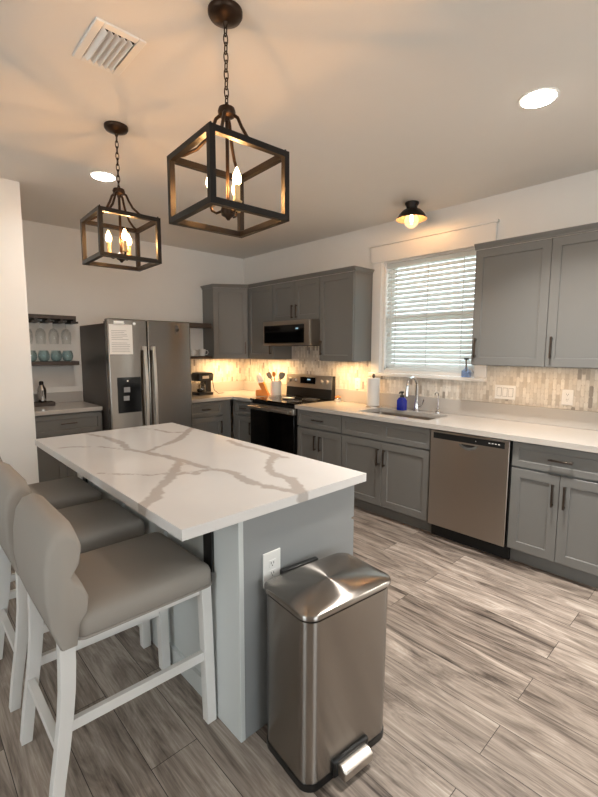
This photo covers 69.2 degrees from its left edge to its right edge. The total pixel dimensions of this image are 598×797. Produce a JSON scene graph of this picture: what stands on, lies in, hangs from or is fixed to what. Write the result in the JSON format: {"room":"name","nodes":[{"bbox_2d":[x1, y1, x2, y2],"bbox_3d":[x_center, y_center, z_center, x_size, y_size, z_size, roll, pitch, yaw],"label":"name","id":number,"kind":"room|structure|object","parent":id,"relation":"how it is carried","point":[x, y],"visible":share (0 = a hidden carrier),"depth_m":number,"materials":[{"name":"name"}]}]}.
{"room":"kitchen","nodes":[
{"label":"kitchen","id":0,"kind":"room"},
{"bbox_2d":[0,178,38,483],"bbox_3d":[-4.169,-0.143,2.217,4.648,2.724,1.094,-6,9,-43],"label":"wall","id":1,"kind":"structure","parent":0,"point":[18,449],"depth_m":3.31,"materials":[{"name":"white paint"}]},
{"bbox_2d":[22,220,242,438],"bbox_3d":[-3.495,-0.305,3.675,7.640,2.724,0.120,-6,9,-43],"label":"wall","id":2,"kind":"structure","parent":0,"point":[57,281],"depth_m":4.69,"materials":[{"name":"white paint"}]},
{"bbox_2d":[28,314,77,323],"bbox_3d":[-2.551,-0.784,4.271,0.636,0.074,0.217,-6,9,-43],"label":"stemware rack","id":3,"kind":"object","parent":2,"relation":"attached to","point":[58,319],"visible":0.63,"depth_m":4.27,"materials":[{"name":"brown wood"}]},
{"bbox_2d":[31,361,79,365],"bbox_3d":[-2.546,-0.350,4.319,0.604,0.040,0.227,-6,9,-43],"label":"wooden shelf","id":4,"kind":"object","parent":2,"relation":"attached to","point":[36,363],"visible":0.56,"depth_m":4.28,"materials":[{"name":"brown wood"}]},
{"bbox_2d":[190,323,210,327],"bbox_3d":[-1.454,-0.900,5.300,0.756,0.053,0.212,-6,9,-43],"label":"floating shelf","id":5,"kind":"object","parent":2,"relation":"attached to","point":[192,325],"visible":0.44,"depth_m":5.39,"materials":[{"name":"brown wood"}]},
{"bbox_2d":[191,356,211,358],"bbox_3d":[-1.406,-0.509,5.391,0.621,0.031,0.212,-6,9,-43],"label":"floating shelf","id":6,"kind":"object","parent":2,"relation":"attached to","point":[192,357],"visible":0.44,"depth_m":5.42,"materials":[{"name":"brown wood"}]},
{"bbox_2d":[190,349,197,355],"bbox_3d":[-1.327,-0.572,5.426,0.111,0.086,0.091,-6,9,-43],"label":"mug","id":7,"kind":"object","parent":6,"relation":"on","point":[193,351],"visible":0.7,"depth_m":5.39,"materials":[{"name":"white ceramic"}]},
{"bbox_2d":[199,349,208,355],"bbox_3d":[-1.220,-0.584,5.529,0.118,0.086,0.088,-6,9,-43],"label":"mug","id":8,"kind":"object","parent":6,"relation":"on","point":[202,352],"visible":0.94,"depth_m":5.49,"materials":[{"name":"white ceramic"}]},
{"bbox_2d":[191,359,243,382],"bbox_3d":[-1.292,-0.291,5.677,1.414,0.463,0.006,-6,9,-43],"label":"backsplash","id":9,"kind":"structure","parent":2,"relation":"attached to","point":[223,370],"depth_m":5.89,"materials":[{"name":"tile"}]},
{"bbox_2d":[0,0,597,258],"bbox_3d":[-0.417,-1.298,0.174,7.500,0.050,9.000,-6,9,-43],"label":"ceiling","id":10,"kind":"structure","parent":0,"point":[376,107],"depth_m":2.20,"materials":[{"name":"white paint"}]},
{"bbox_2d":[89,171,115,180],"bbox_3d":[-1.413,-1.603,3.132,0.184,0.009,0.184,-6,9,-43],"label":"recessed light","id":11,"kind":"object","parent":10,"relation":"in","point":[99,175],"visible":0.98,"depth_m":3.11,"materials":[{"name":"white glass"}]},
{"bbox_2d":[92,173,114,180],"bbox_3d":[-1.413,-1.600,3.132,0.154,0.002,0.154,-6,9,-43],"label":"diffuser","id":12,"kind":"object","parent":11,"relation":"attached to","point":[99,176],"depth_m":3.12,"materials":[{"name":"white plastic"}]},
{"bbox_2d":[72,17,146,75],"bbox_3d":[-0.791,-1.446,1.803,0.197,0.022,0.295,-6,9,-43],"label":"ceiling vent","id":13,"kind":"object","parent":10,"relation":"in","point":[104,45],"visible":1,"depth_m":1.78,"materials":[{"name":"white plastic"}]},
{"bbox_2d":[80,121,161,271],"bbox_3d":[-1.029,-1.154,2.479,0.338,0.752,0.338,-5,8,-41],"label":"lantern pendant","id":14,"kind":"object","parent":10,"relation":"hanging from","point":[116,128],"visible":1,"depth_m":2.47,"materials":[{"name":"brown metal"}]},
{"bbox_2d":[167,0,288,237],"bbox_3d":[-0.274,-1.059,1.647,0.338,0.752,0.338,-5,8,-40],"label":"lantern pendant","id":15,"kind":"object","parent":10,"relation":"hanging from","point":[225,14],"visible":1,"depth_m":1.63,"materials":[{"name":"brown metal"}]},
{"bbox_2d":[396,200,426,223],"bbox_3d":[0.960,-1.558,3.694,0.260,0.210,0.260,-6,9,-43],"label":"flush ceiling light","id":16,"kind":"object","parent":10,"relation":"attached to","point":[411,214],"visible":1,"depth_m":3.66,"materials":[{"name":"black metal"}]},
{"bbox_2d":[518,87,559,108],"bbox_3d":[1.186,-1.485,2.148,0.184,0.009,0.184,-6,9,-43],"label":"recessed light","id":17,"kind":"object","parent":10,"relation":"in","point":[542,96],"visible":1,"depth_m":2.13,"materials":[{"name":"white glass"}]},
{"bbox_2d":[521,90,555,107],"bbox_3d":[1.186,-1.481,2.148,0.154,0.002,0.154,-6,9,-43],"label":"diffuser","id":18,"kind":"object","parent":17,"relation":"attached to","point":[533,98],"depth_m":2.14,"materials":[{"name":"white plastic"}]},
{"bbox_2d":[0,506,597,796],"bbox_3d":[-0.425,1.459,0.483,7.500,0.050,9.000,-6,9,-43],"label":"floor","id":19,"kind":"structure","parent":0,"point":[491,677],"depth_m":1.81,"materials":[{"name":"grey wood"}]},
{"bbox_2d":[0,457,101,581],"bbox_3d":[-1.501,0.719,2.496,0.600,0.964,0.470,-6,9,-43],"label":"bar stool","id":20,"kind":"object","parent":19,"relation":"on","point":[69,491],"visible":0.29,"depth_m":2.48,"materials":[{"name":"beige fabric"}]},
{"bbox_2d":[35,410,102,481],"bbox_3d":[-2.382,0.554,4.296,0.677,0.884,0.628,-6,9,-43],"label":"bar cabinet","id":21,"kind":"object","parent":19,"relation":"on","point":[49,467],"visible":0.3,"depth_m":4.04,"materials":[{"name":"grey paint"}]},
{"bbox_2d":[33,391,102,415],"bbox_3d":[-2.387,0.042,4.245,0.677,0.146,0.617,-6,9,-43],"label":"countertop","id":22,"kind":"structure","parent":21,"relation":"on","point":[65,402],"depth_m":4.32,"materials":[{"name":"white stone"}]},
{"bbox_2d":[34,401,54,406],"bbox_3d":[-2.567,0.055,4.278,0.260,0.036,0.140,-6,9,-43],"label":"tray","id":23,"kind":"object","parent":22,"relation":"on","point":[48,403],"visible":0.59,"depth_m":4.26,"materials":[{"name":"brown wood"}]},
{"bbox_2d":[37,381,46,402],"bbox_3d":[-2.548,-0.056,4.297,0.086,0.235,0.086,-6,9,-43],"label":"cocktail shaker","id":24,"kind":"object","parent":23,"relation":"on","point":[41,390],"visible":0.94,"depth_m":4.27,"materials":[{"name":"silver metal"}]},
{"bbox_2d":[0,462,150,711],"bbox_3d":[-1.107,0.767,2.080,0.600,0.964,0.470,-6,9,-43],"label":"bar stool","id":25,"kind":"object","parent":19,"relation":"on","point":[97,524],"visible":0.64,"depth_m":1.94,"materials":[{"name":"beige fabric"}]},
{"bbox_2d":[13,493,216,796],"bbox_3d":[-0.696,0.817,1.646,0.600,0.964,0.470,-6,9,-43],"label":"bar stool","id":26,"kind":"object","parent":19,"relation":"on","point":[85,599],"visible":1,"depth_m":1.49,"materials":[{"name":"beige fabric"}]},
{"bbox_2d":[80,318,191,430],"bbox_3d":[-1.725,0.069,4.680,0.862,1.768,0.875,-6,9,-43],"label":"refrigerator","id":27,"kind":"object","parent":19,"relation":"on","point":[151,385],"visible":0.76,"depth_m":4.34,"materials":[{"name":"silver metal"}]},
{"bbox_2d":[114,321,123,323],"bbox_3d":[-1.698,-0.717,4.091,0.095,0.030,0.018,-6,9,-43],"label":"paper clip","id":28,"kind":"object","parent":27,"relation":"attached to","point":[115,322],"visible":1,"depth_m":4.09,"materials":[{"name":"white plastic"}]},
{"bbox_2d":[109,324,132,353],"bbox_3d":[-1.693,-0.563,4.128,0.220,0.283,0.001,-6,9,-43],"label":"sheet","id":29,"kind":"object","parent":27,"relation":"attached to","point":[120,335],"visible":1,"depth_m":4.13,"materials":[{"name":"white paper"}]},
{"bbox_2d":[192,400,222,435],"bbox_3d":[-1.289,0.447,5.314,0.475,0.876,0.636,-6,9,-43],"label":"base cabinet","id":30,"kind":"object","parent":19,"relation":"on","point":[206,416],"visible":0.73,"depth_m":5.11,"materials":[{"name":"grey paint"}]},
{"bbox_2d":[222,399,236,438],"bbox_3d":[-0.858,0.394,5.332,0.188,0.771,0.056,-3,7,-28],"label":"cabinet filler","id":31,"kind":"object","parent":30,"relation":"attached to","point":[226,415],"visible":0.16,"depth_m":5.32,"materials":[{"name":"grey paint"}]},
{"bbox_2d":[191,380,286,402],"bbox_3d":[-0.894,-0.086,5.388,1.254,0.169,0.988,-6,9,-43],"label":"countertop","id":32,"kind":"structure","parent":30,"relation":"on","point":[243,390],"depth_m":5.64,"materials":[{"name":"white stone"}]},
{"bbox_2d":[191,371,223,394],"bbox_3d":[-1.155,-0.202,5.540,0.408,0.289,0.217,-6,9,-43],"label":"coffee maker","id":33,"kind":"object","parent":32,"relation":"on","point":[205,378],"visible":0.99,"depth_m":5.43,"materials":[{"name":"black plastic"}]},
{"bbox_2d":[256,382,269,395],"bbox_3d":[-0.449,-0.122,5.375,0.159,0.170,0.100,1,6,5],"label":"knife block","id":34,"kind":"object","parent":32,"relation":"on","point":[263,391],"visible":0.99,"depth_m":5.33,"materials":[{"name":"brown wood"}]},
{"bbox_2d":[270,380,281,395],"bbox_3d":[-0.285,-0.129,5.379,0.138,0.184,0.138,-6,9,-43],"label":"utensil crock","id":35,"kind":"object","parent":32,"relation":"on","point":[275,386],"visible":0.91,"depth_m":5.32,"materials":[{"name":"white ceramic"}]},
{"bbox_2d":[266,372,271,380],"bbox_3d":[-0.328,-0.195,5.396,0.160,0.275,0.010,1,6,5],"label":"spatula","id":36,"kind":"object","parent":35,"relation":"in","point":[268,374],"visible":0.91,"depth_m":5.39,"materials":[{"name":"brown wood"}]},
{"bbox_2d":[77,473,353,742],"bbox_3d":[-0.593,0.765,2.505,0.714,0.876,1.854,-6,9,-43],"label":"kitchen island","id":37,"kind":"object","parent":19,"relation":"on","point":[322,526],"visible":0.2,"depth_m":1.69,"materials":[{"name":"grey paint"}]},
{"bbox_2d":[35,423,365,540],"bbox_3d":[-0.679,0.320,2.374,0.935,0.038,1.897,-6,9,-43],"label":"island countertop","id":38,"kind":"structure","parent":37,"relation":"on","point":[189,482],"depth_m":1.98,"materials":[{"name":"white stone"}]},
{"bbox_2d":[203,531,213,571],"bbox_3d":[-0.422,0.552,1.629,0.200,0.256,0.060,-6,9,-43],"label":"support bracket","id":39,"kind":"object","parent":37,"relation":"attached to","point":[208,538],"visible":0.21,"depth_m":1.68,"materials":[{"name":"black metal"}]},
{"bbox_2d":[263,548,279,587],"bbox_3d":[-0.104,0.652,1.670,0.085,0.135,0.008,-6,9,-43],"label":"wall outlet","id":40,"kind":"object","parent":37,"relation":"attached to","point":[271,560],"visible":0.92,"depth_m":1.66,"materials":[{"name":"white plastic"}]},
{"bbox_2d":[269,558,275,567],"bbox_3d":[-0.102,0.632,1.666,0.032,0.028,0.001,-6,9,-43],"label":"socket","id":41,"kind":"object","parent":40,"relation":"attached to","point":[272,561],"depth_m":1.67,"materials":[{"name":"white plastic"}]},
{"bbox_2d":[269,568,275,577],"bbox_3d":[-0.103,0.672,1.670,0.032,0.028,0.001,-6,9,-43],"label":"socket","id":42,"kind":"object","parent":40,"relation":"attached to","point":[272,571],"depth_m":1.67,"materials":[{"name":"white plastic"}]},
{"bbox_2d":[236,400,251,442],"bbox_3d":[-0.451,0.438,5.421,0.636,0.876,0.339,-6,9,-43],"label":"base cabinet","id":43,"kind":"object","parent":19,"relation":"on","point":[243,417],"visible":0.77,"depth_m":5.22,"materials":[{"name":"grey paint"}]},
{"bbox_2d":[248,373,335,454],"bbox_3d":[-0.101,0.332,4.978,0.696,1.187,0.761,-6,9,-43],"label":"range","id":44,"kind":"object","parent":19,"relation":"on","point":[274,425],"visible":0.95,"depth_m":4.86,"materials":[{"name":"black metal"}]},
{"bbox_2d":[250,395,334,405],"bbox_3d":[-0.083,0.011,4.958,0.630,0.020,0.753,-6,9,-43],"label":"cooktop","id":45,"kind":"object","parent":44,"relation":"in","point":[277,400],"depth_m":4.87,"materials":[{"name":"black glass"}]},
{"bbox_2d":[297,409,342,465],"bbox_3d":[0.396,0.541,4.527,0.636,0.876,0.607,-6,9,-43],"label":"base cabinet","id":46,"kind":"object","parent":19,"relation":"on","point":[319,434],"visible":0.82,"depth_m":4.29,"materials":[{"name":"grey paint"}]},
{"bbox_2d":[264,553,390,792],"bbox_3d":[0.115,0.983,1.636,0.430,0.638,0.370,-5,8,-38],"label":"trash can","id":47,"kind":"object","parent":19,"relation":"on","point":[327,616],"visible":1,"depth_m":1.51,"materials":[{"name":"silver metal"}]},
{"bbox_2d":[341,411,431,531],"bbox_3d":[0.923,0.605,3.970,0.636,0.876,0.925,-6,9,-43],"label":"base cabinet","id":48,"kind":"object","parent":19,"relation":"on","point":[394,458],"visible":0.62,"depth_m":3.71,"materials":[{"name":"grey paint"}]},
{"bbox_2d":[295,389,597,452],"bbox_3d":[1.140,0.112,3.687,0.640,0.169,2.774,-6,9,-43],"label":"countertop","id":49,"kind":"structure","parent":48,"relation":"on","point":[554,427],"depth_m":3.46,"materials":[{"name":"white stone"}]},
{"bbox_2d":[335,395,340,401],"bbox_3d":[0.426,0.001,4.750,0.076,0.071,0.076,-6,9,-43],"label":"jar","id":50,"kind":"object","parent":49,"relation":"on","point":[337,396],"visible":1,"depth_m":4.73,"materials":[{"name":"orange glass"}]},
{"bbox_2d":[365,374,380,407],"bbox_3d":[0.743,-0.082,4.336,0.150,0.331,0.150,-6,9,-43],"label":"paper towel holder","id":51,"kind":"object","parent":49,"relation":"on","point":[373,384],"visible":1,"depth_m":4.29,"materials":[{"name":"paper"}]},
{"bbox_2d":[397,391,406,410],"bbox_3d":[0.971,0.021,4.108,0.090,0.178,0.076,-6,9,-43],"label":"soap dispenser","id":52,"kind":"object","parent":49,"relation":"on","point":[401,401],"visible":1,"depth_m":4.09,"materials":[{"name":"blue glass"}]},
{"bbox_2d":[373,412,435,419],"bbox_3d":[0.925,0.259,3.918,0.355,0.176,0.730,-6,9,-43],"label":"sink","id":53,"kind":"object","parent":49,"relation":"in","point":[384,413],"visible":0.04,"depth_m":4.09,"materials":[{"name":"silver metal"}]},
{"bbox_2d":[405,376,424,410],"bbox_3d":[1.043,-0.043,3.992,0.201,0.331,0.119,-2,7,-18],"label":"faucet","id":54,"kind":"object","parent":49,"relation":"on","point":[417,405],"visible":1,"depth_m":4.02,"materials":[{"name":"silver metal"}]},
{"bbox_2d":[434,392,440,413],"bbox_3d":[1.239,0.037,3.892,0.093,0.196,0.046,-6,9,-43],"label":"tap","id":55,"kind":"object","parent":49,"relation":"on","point":[437,408],"visible":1,"depth_m":3.90,"materials":[{"name":"silver metal"}]},
{"bbox_2d":[428,429,512,559],"bbox_3d":[1.451,0.671,3.412,0.620,0.872,0.608,-6,9,-43],"label":"dishwasher","id":56,"kind":"object","parent":19,"relation":"on","point":[470,475],"visible":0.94,"depth_m":3.18,"materials":[{"name":"silver metal"}]},
{"bbox_2d":[507,441,597,587],"bbox_3d":[1.866,0.720,2.975,0.636,0.876,0.600,-6,9,-43],"label":"base cabinet","id":57,"kind":"object","parent":19,"relation":"on","point":[553,522],"visible":0.95,"depth_m":2.79,"materials":[{"name":"grey paint"}]},
{"bbox_2d":[243,169,597,372],"bbox_3d":[2.361,-0.204,2.931,0.140,2.724,9.000,-6,9,-43],"label":"wall","id":58,"kind":"structure","parent":0,"point":[571,201],"depth_m":3.73,"materials":[{"name":"white paint"}]},
{"bbox_2d":[202,288,248,358],"bbox_3d":[-0.831,-0.965,5.661,0.661,0.883,0.532,-6,9,-43],"label":"upper cabinet","id":59,"kind":"object","parent":58,"relation":"attached to","point":[225,309],"visible":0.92,"depth_m":5.47,"materials":[{"name":"grey paint"}]},
{"bbox_2d":[200,266,374,289],"bbox_3d":[-0.260,-1.347,4.959,2.340,0.043,0.339,5,8,36],"label":"crown molding","id":60,"kind":"structure","parent":59,"relation":"attached to","point":[350,268],"depth_m":4.79,"materials":[{"name":"grey paint"}]},
{"bbox_2d":[248,285,291,358],"bbox_3d":[-0.380,-0.936,5.415,0.336,0.883,0.492,-6,9,-43],"label":"upper cabinet","id":61,"kind":"object","parent":58,"relation":"attached to","point":[260,299],"visible":0.64,"depth_m":5.34,"materials":[{"name":"grey paint"}]},
{"bbox_2d":[273,277,319,320],"bbox_3d":[0.053,-1.101,4.934,0.336,0.446,0.765,-6,9,-43],"label":"upper cabinet","id":62,"kind":"object","parent":58,"relation":"attached to","point":[299,299],"visible":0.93,"depth_m":4.81,"materials":[{"name":"grey paint"}]},
{"bbox_2d":[263,319,319,345],"bbox_3d":[0.009,-0.736,4.931,0.462,0.273,0.765,-6,9,-43],"label":"microwave","id":63,"kind":"object","parent":62,"relation":"attached to","point":[304,332],"visible":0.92,"depth_m":4.68,"materials":[{"name":"silver metal"}]},
{"bbox_2d":[319,271,372,361],"bbox_3d":[0.473,-0.833,4.515,0.336,0.883,0.458,-6,9,-43],"label":"upper cabinet","id":64,"kind":"object","parent":58,"relation":"attached to","point":[345,298],"visible":1,"depth_m":4.39,"materials":[{"name":"grey paint"}]},
{"bbox_2d":[244,346,597,411],"bbox_3d":[0.775,-0.253,4.513,0.006,0.660,4.530,-6,9,-43],"label":"backsplash","id":65,"kind":"structure","parent":58,"relation":"attached to","point":[535,386],"depth_m":3.77,"materials":[{"name":"tile"}]},
{"bbox_2d":[355,378,359,388],"bbox_3d":[0.629,-0.161,4.669,0.008,0.115,0.075,-6,9,-43],"label":"wall outlet","id":66,"kind":"object","parent":65,"relation":"attached to","point":[357,380],"visible":1,"depth_m":4.67,"materials":[{"name":"white plastic"}]},
{"bbox_2d":[495,385,515,399],"bbox_3d":[1.686,-0.052,3.549,0.010,0.115,0.165,-6,9,-43],"label":"light switch","id":67,"kind":"object","parent":65,"relation":"attached to","point":[501,391],"visible":1,"depth_m":3.54,"materials":[{"name":"white plastic"}]},
{"bbox_2d":[561,389,573,404],"bbox_3d":[1.996,-0.009,3.224,0.008,0.115,0.075,-6,9,-43],"label":"wall outlet","id":68,"kind":"object","parent":65,"relation":"attached to","point":[567,395],"visible":1,"depth_m":3.22,"materials":[{"name":"white plastic"}]},
{"bbox_2d":[368,372,486,381],"bbox_3d":[1.163,-0.208,4.090,0.085,0.030,1.210,-6,9,-43],"label":"trim","id":69,"kind":"structure","parent":58,"relation":"attached to","point":[369,373],"depth_m":3.99,"materials":[{"name":"white paint"}]},
{"bbox_2d":[461,358,468,370],"bbox_3d":[1.451,-0.269,3.759,0.052,0.165,0.068,-6,9,-43],"label":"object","id":70,"kind":"object","parent":69,"relation":"on","point":[465,359],"visible":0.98,"depth_m":3.75,"materials":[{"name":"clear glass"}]},
{"bbox_2d":[381,247,475,376],"bbox_3d":[1.235,-0.782,4.086,0.120,1.111,1.000,-6,9,-43],"label":"window","id":71,"kind":"structure","parent":58,"relation":"in","point":[385,284],"depth_m":4.28,"materials":[{"name":"white paint"}]},
{"bbox_2d":[385,250,476,373],"bbox_3d":[1.206,-0.776,4.059,0.056,1.053,0.930,-6,9,-43],"label":"window blind","id":72,"kind":"object","parent":71,"relation":"attached to","point":[452,340],"visible":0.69,"depth_m":4.03,"materials":[{"name":"white plastic"}]},
{"bbox_2d":[369,219,499,377],"bbox_3d":[1.161,-0.857,4.010,0.040,1.276,1.285,-6,9,-43],"label":"trim","id":73,"kind":"structure","parent":58,"relation":"attached to","point":[462,237],"depth_m":4.02,"materials":[{"name":"white paint"}]},
{"bbox_2d":[471,230,597,368],"bbox_3d":[1.824,-0.668,3.089,0.336,0.883,1.070,-6,9,-43],"label":"upper cabinet","id":74,"kind":"object","parent":58,"relation":"attached to","point":[536,302],"visible":1,"depth_m":3.04,"materials":[{"name":"grey paint"}]},
{"bbox_2d":[474,222,597,250],"bbox_3d":[1.717,-1.115,2.938,0.026,0.043,1.074,-6,9,-43],"label":"crown molding","id":75,"kind":"structure","parent":74,"relation":"attached to","point":[592,226],"depth_m":3.00,"materials":[{"name":"grey paint"}]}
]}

